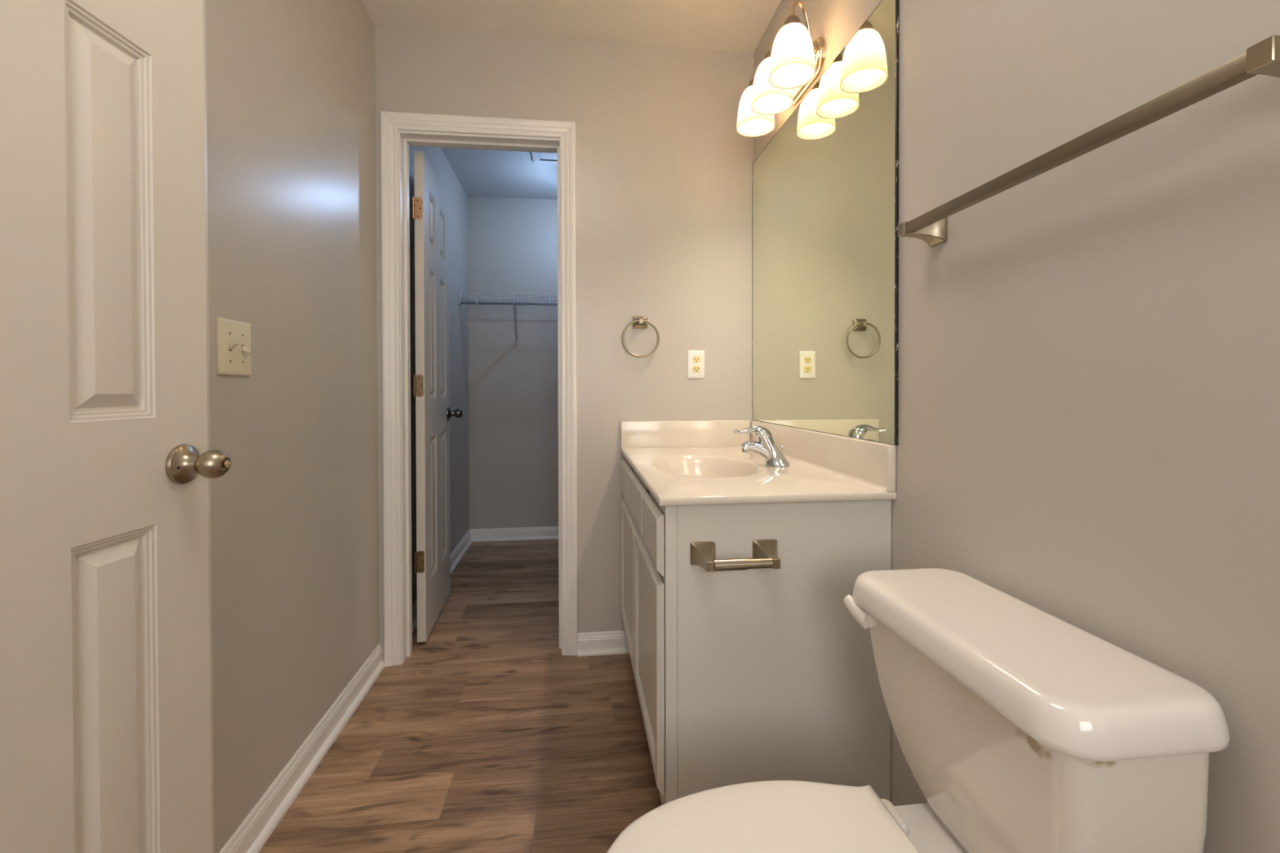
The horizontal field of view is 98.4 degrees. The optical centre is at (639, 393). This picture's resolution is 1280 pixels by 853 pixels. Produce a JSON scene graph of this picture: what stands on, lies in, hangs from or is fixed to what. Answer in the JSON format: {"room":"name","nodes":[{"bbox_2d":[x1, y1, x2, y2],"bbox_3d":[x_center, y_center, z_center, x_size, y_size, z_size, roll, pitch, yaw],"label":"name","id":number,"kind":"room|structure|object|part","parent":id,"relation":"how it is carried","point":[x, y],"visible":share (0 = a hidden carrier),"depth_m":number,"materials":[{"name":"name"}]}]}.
{"room":"bathroom","nodes":[
{"label":"bathroom","id":0,"kind":"room"},
{"bbox_2d":[205,0,469,852],"bbox_3d":[-0.928,-0.168,1.122,0.118,2.440,5.650,0,1,-7],"label":"wall","id":1,"kind":"structure","parent":0,"point":[291,84],"depth_m":1.49,"materials":[{"name":"paint"}]},
{"bbox_2d":[0,0,231,852],"bbox_3d":[-0.733,0.030,0.670,0.114,2.028,0.624,0,1,-1],"label":"door","id":2,"kind":"structure","parent":1,"relation":"in","point":[108,464],"depth_m":0.78,"materials":[{"name":"paint"}]},
{"bbox_3d":[-0.708,0.117,0.915,0.043,0.048,0.048,0,1,-1],"label":"knob","id":3,"kind":"part","parent":2,"relation":"part of","materials":[{"name":"silver metal"}]},
{"bbox_2d":[216,317,251,375],"bbox_3d":[-0.887,-0.101,1.224,0.024,0.121,0.119,0,1,-7],"label":"light switch","id":4,"kind":"object","parent":1,"relation":"attached to","point":[233,340],"visible":1,"depth_m":1.21,"materials":[{"name":"beige plastic"}]},
{"bbox_2d":[219,643,385,852],"bbox_3d":[-0.763,1.020,0.230,0.027,0.082,3.816,0,1,-7],"label":"baseboard","id":5,"kind":"structure","parent":1,"relation":"attached to","point":[258,826],"depth_m":1.49,"materials":[{"name":"paint"}]},
{"bbox_2d":[412,529,472,632],"bbox_3d":[-1.079,0.993,3.047,0.027,0.082,1.614,0,1,-7],"label":"baseboard","id":6,"kind":"structure","parent":1,"relation":"attached to","point":[462,547],"depth_m":3.38,"materials":[{"name":"paint"}]},
{"bbox_2d":[258,538,662,852],"bbox_3d":[-0.002,1.078,1.332,1.898,0.060,6.025,0,1,-7],"label":"floor","id":7,"kind":"structure","parent":0,"point":[486,738],"depth_m":1.65,"materials":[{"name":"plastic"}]},
{"bbox_2d":[620,457,891,804],"bbox_3d":[0.255,0.643,1.760,0.554,0.802,1.006,0,1,-7],"label":"vanity cabinet","id":8,"kind":"object","parent":7,"relation":"on","point":[750,675],"visible":0.68,"depth_m":1.27,"materials":[{"name":"paint"}]},
{"bbox_3d":[-0.053,0.331,2.072,0.017,0.136,0.289,0,1,-7],"label":"drawer","id":9,"kind":"part","parent":8,"relation":"part of","materials":[{"name":"paint"}]},
{"bbox_3d":[-0.040,0.655,1.974,0.017,0.474,0.493,0,1,-7],"label":"cabinet door","id":10,"kind":"part","parent":8,"relation":"part of","materials":[{"name":"paint"}]},
{"bbox_3d":[-0.012,0.334,1.720,0.017,0.136,0.403,0,1,-7],"label":"drawer","id":11,"kind":"part","parent":8,"relation":"part of","materials":[{"name":"paint"}]},
{"bbox_3d":[0.018,0.660,1.478,0.017,0.474,0.490,0,1,-7],"label":"cabinet door","id":12,"kind":"part","parent":8,"relation":"part of","materials":[{"name":"paint"}]},
{"bbox_3d":[0.011,0.601,1.731,0.026,0.716,1.006,0,1,-7],"label":"frame","id":13,"kind":"part","parent":8,"relation":"part of","materials":[{"name":"paint"}]},
{"bbox_3d":[0.030,0.338,1.372,0.017,0.136,0.284,0,1,-7],"label":"drawer","id":14,"kind":"part","parent":8,"relation":"part of","materials":[{"name":"paint"}]},
{"bbox_2d":[689,538,780,572],"bbox_3d":[0.216,0.358,1.210,0.201,0.051,0.079,0,1,-7],"label":"toilet paper holder","id":15,"kind":"object","parent":8,"relation":"attached to","point":[703,553],"visible":1,"depth_m":1.20,"materials":[{"name":"silver metal"}]},
{"bbox_3d":[0.145,0.358,1.202,0.057,0.051,0.078,0,1,-7],"label":"holder post","id":16,"kind":"part","parent":15,"relation":"part of","materials":[{"name":"silver metal"}]},
{"bbox_3d":[0.288,0.358,1.219,0.057,0.051,0.078,0,1,-7],"label":"holder post","id":17,"kind":"part","parent":15,"relation":"part of","materials":[{"name":"silver metal"}]},
{"bbox_2d":[620,420,896,506],"bbox_3d":[0.257,0.237,1.749,0.552,0.244,1.022,0,1,-7],"label":"countertop","id":18,"kind":"structure","parent":8,"relation":"on","point":[680,462],"depth_m":1.57,"materials":[{"name":"stone"}]},
{"bbox_2d":[653,456,759,477],"bbox_3d":[0.203,0.293,1.739,0.316,0.132,0.476,0,1,-7],"label":"sink basin","id":19,"kind":"object","parent":18,"relation":"in","point":[665,466],"depth_m":1.91,"materials":[{"name":"ceramic"}]},
{"bbox_2d":[733,425,790,466],"bbox_3d":[0.375,0.160,1.706,0.175,0.124,0.096,0,1,-7],"label":"faucet","id":20,"kind":"object","parent":18,"relation":"on","point":[766,446],"visible":1,"depth_m":1.69,"materials":[{"name":"silver metal"}]},
{"bbox_3d":[0.348,0.116,1.702,0.121,0.034,0.049,0,1,-7],"label":"lever handle","id":21,"kind":"part","parent":20,"relation":"part of","materials":[{"name":"silver metal"}]},
{"bbox_3d":[0.369,0.180,1.705,0.118,0.068,0.045,0,1,-7],"label":"spout","id":22,"kind":"part","parent":20,"relation":"part of","materials":[{"name":"silver metal"}]},
{"bbox_2d":[607,568,1230,852],"bbox_3d":[0.289,0.693,0.792,0.696,0.720,0.482,0,1,-7],"label":"toilet","id":23,"kind":"object","parent":7,"relation":"on","point":[1020,728],"visible":1,"depth_m":0.73,"materials":[{"name":"ceramic"}]},
{"bbox_3d":[0.170,0.648,0.750,0.450,0.022,0.319,0,1,-7],"label":"seat lid","id":24,"kind":"part","parent":23,"relation":"part of","materials":[{"name":"white plastic"}]},
{"bbox_3d":[0.395,0.393,0.994,0.036,0.046,0.064,0,1,-7],"label":"flush lever","id":25,"kind":"part","parent":23,"relation":"part of","materials":[{"name":"white plastic"}]},
{"bbox_3d":[0.526,0.516,0.819,0.189,0.288,0.443,0,1,-7],"label":"tank","id":26,"kind":"part","parent":23,"relation":"part of","materials":[{"name":"ceramic"}]},
{"bbox_3d":[0.521,0.356,0.817,0.227,0.048,0.482,0,1,-7],"label":"tank lid","id":27,"kind":"part","parent":23,"relation":"part of","materials":[{"name":"white ceramic"}]},
{"bbox_2d":[440,147,557,199],"bbox_3d":[-0.245,-1.400,3.173,1.930,0.080,1.714,0,1,-7],"label":"ceiling","id":28,"kind":"structure","parent":0,"point":[480,172],"depth_m":3.43,"materials":[{"name":"paint"}]},
{"bbox_2d":[531,151,557,164],"bbox_3d":[-0.295,-1.351,2.983,0.595,0.012,0.580,0,1,-7],"label":"ceiling access panel","id":29,"kind":"object","parent":28,"relation":"attached to","point":[544,157],"visible":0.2,"depth_m":3.17,"materials":[{"name":"paint"}]},
{"bbox_2d":[467,195,558,528],"bbox_3d":[-0.337,-0.197,3.986,1.730,2.440,0.100,0,1,-7],"label":"wall","id":30,"kind":"structure","parent":0,"point":[513,242],"depth_m":3.87,"materials":[{"name":"paint"}]},
{"bbox_2d":[458,291,557,345],"bbox_3d":[-0.315,-0.498,3.777,1.726,0.318,0.314,0,1,-7],"label":"wire shelf","id":31,"kind":"object","parent":30,"relation":"attached to","point":[460,294],"visible":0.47,"depth_m":3.59,"materials":[{"name":"white metal"}]},
{"bbox_3d":[-0.296,-0.580,3.631,1.722,0.011,0.011,0,1,-7],"label":"hanging rod","id":32,"kind":"part","parent":31,"relation":"part of","materials":[{"name":"grey metal"}]},
{"bbox_2d":[469,526,558,542],"bbox_3d":[-0.327,0.982,3.935,1.730,0.082,0.027,0,1,-7],"label":"baseboard","id":33,"kind":"structure","parent":30,"relation":"attached to","point":[540,532],"depth_m":3.87,"materials":[{"name":"paint"}]},
{"bbox_3d":[-0.326,1.014,3.929,1.730,0.018,0.015,0,1,-7],"label":"shoe moulding","id":34,"kind":"part","parent":33,"relation":"part of","materials":[{"name":"paint"}]},
{"bbox_2d":[374,25,753,660],"bbox_3d":[-0.274,-0.180,2.258,1.485,2.440,0.120,0,1,-7],"label":"wall","id":35,"kind":"structure","parent":0,"point":[664,169],"depth_m":2.22,"materials":[{"name":"paint"}]},
{"bbox_2d":[380,111,577,666],"bbox_3d":[-0.623,-0.015,2.209,0.736,2.112,0.138,0,1,-7],"label":"door frame","id":36,"kind":"structure","parent":35,"relation":"attached to","point":[399,131],"depth_m":2.16,"materials":[{"name":"paint"}]},
{"bbox_2d":[411,151,462,642],"bbox_3d":[-0.921,0.015,2.566,0.116,2.023,0.597,0,1,-9],"label":"door","id":37,"kind":"structure","parent":36,"relation":"attached to","point":[429,204],"depth_m":2.42,"materials":[{"name":"paint"}]},
{"bbox_3d":[-0.924,0.101,2.808,0.043,0.048,0.048,0,1,-9],"label":"knob","id":38,"kind":"part","parent":37,"relation":"part of","materials":[{"name":"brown metal"}]},
{"bbox_2d":[577,630,629,656],"bbox_3d":[-0.123,0.999,2.213,0.254,0.082,0.027,0,1,-7],"label":"baseboard","id":39,"kind":"structure","parent":35,"relation":"attached to","point":[607,642],"depth_m":2.21,"materials":[{"name":"paint"}]},
{"bbox_3d":[-0.122,1.031,2.207,0.254,0.018,0.015,0,1,-7],"label":"shoe moulding","id":40,"kind":"part","parent":39,"relation":"part of","materials":[{"name":"paint"}]},
{"bbox_2d":[621,315,659,357],"bbox_3d":[0.002,-0.227,2.207,0.152,0.169,0.046,0,1,-7],"label":"towel ring","id":41,"kind":"object","parent":35,"relation":"attached to","point":[638,322],"visible":1,"depth_m":2.20,"materials":[{"name":"silver metal"}]},
{"bbox_2d":[687,350,704,378],"bbox_3d":[0.229,-0.118,2.254,0.070,0.114,0.008,0,1,-7],"label":"wall outlet","id":42,"kind":"object","parent":35,"relation":"attached to","point":[695,358],"visible":1,"depth_m":2.25,"materials":[{"name":"white plastic"}]},
{"bbox_2d":[692,365,700,372],"bbox_3d":[0.230,-0.099,2.252,0.033,0.026,0.003,0,1,-7],"label":"socket","id":43,"kind":"object","parent":42,"relation":"attached to","point":[695,368],"depth_m":2.25,"materials":[{"name":"beige plastic"}]},
{"bbox_2d":[692,355,700,362],"bbox_3d":[0.230,-0.138,2.251,0.033,0.026,0.003,0,1,-7],"label":"socket","id":44,"kind":"object","parent":42,"relation":"attached to","point":[695,358],"depth_m":2.25,"materials":[{"name":"beige plastic"}]},
{"bbox_2d":[360,0,781,52],"bbox_3d":[-0.046,-1.422,0.301,1.685,0.080,4.036,0,1,-7],"label":"ceiling","id":45,"kind":"structure","parent":0,"point":[734,25],"depth_m":2.06,"materials":[{"name":"paint"}]},
{"bbox_2d":[753,0,1279,852],"bbox_3d":[0.738,-0.165,0.457,0.100,2.440,3.936,0,1,-7],"label":"wall","id":46,"kind":"structure","parent":0,"point":[1089,373],"depth_m":0.77,"materials":[{"name":"paint"}]},
{"bbox_2d":[736,0,826,137],"bbox_3d":[0.441,-1.022,1.744,0.179,0.226,0.450,0,1,-7],"label":"vanity light","id":47,"kind":"object","parent":46,"relation":"attached to","point":[793,63],"visible":1,"depth_m":1.64,"materials":[{"name":"white glass"}]},
{"bbox_3d":[0.398,-0.980,1.901,0.130,0.137,0.130,0,1,-7],"label":"lamp shade","id":48,"kind":"part","parent":47,"relation":"part of","materials":[{"name":"white glass"}]},
{"bbox_3d":[0.449,-1.067,1.880,0.122,0.139,0.023,0,1,27],"label":"lamp arm","id":49,"kind":"part","parent":47,"relation":"part of","materials":[{"name":"metal"}]},
{"bbox_3d":[0.416,-0.978,1.742,0.130,0.137,0.130,0,1,-7],"label":"lamp shade","id":50,"kind":"part","parent":47,"relation":"part of","materials":[{"name":"white glass"}]},
{"bbox_3d":[0.462,-1.066,1.746,0.104,0.139,0.022,0,1,-7],"label":"lamp arm","id":51,"kind":"part","parent":47,"relation":"part of","materials":[{"name":"metal"}]},
{"bbox_3d":[0.435,-0.976,1.583,0.130,0.137,0.130,0,1,-7],"label":"lamp shade","id":52,"kind":"part","parent":47,"relation":"part of","materials":[{"name":"white glass"}]},
{"bbox_3d":[0.480,-1.065,1.614,0.122,0.139,0.023,-1,1,-41],"label":"lamp arm","id":53,"kind":"part","parent":47,"relation":"part of","materials":[{"name":"silver metal"}]},
{"bbox_3d":[0.517,-1.015,1.754,0.025,0.112,0.272,0,1,-7],"label":"plate","id":54,"kind":"part","parent":47,"relation":"part of","materials":[{"name":"silver metal"}]},
{"bbox_2d":[750,420,896,492],"bbox_3d":[0.521,0.169,1.779,0.020,0.108,1.022,0,1,-7],"label":"backsplash","id":55,"kind":"structure","parent":46,"relation":"attached to","point":[868,460],"depth_m":1.50,"materials":[{"name":"stone"}]},
{"bbox_2d":[752,0,899,444],"bbox_3d":[0.527,-0.414,1.771,0.006,1.054,1.028,0,1,-7],"label":"wall mirror","id":56,"kind":"object","parent":46,"relation":"attached to","point":[825,187],"visible":1,"depth_m":1.56,"materials":[{"name":"silver mirror"}]},
{"bbox_2d":[897,35,1279,246],"bbox_3d":[0.601,-0.326,0.827,0.083,0.051,0.640,0,1,-7],"label":"towel bar","id":57,"kind":"object","parent":46,"relation":"attached to","point":[1262,58],"visible":1,"depth_m":0.68,"materials":[{"name":"silver metal"}]},
{"bbox_3d":[0.566,-0.329,1.118,0.083,0.051,0.053,0,1,-7],"label":"bar post","id":58,"kind":"part","parent":57,"relation":"part of","materials":[{"name":"silver metal"}]},
{"bbox_3d":[0.635,-0.324,0.535,0.083,0.051,0.053,0,1,-7],"label":"bar post","id":59,"kind":"part","parent":57,"relation":"part of","materials":[{"name":"silver metal"}]}
]}

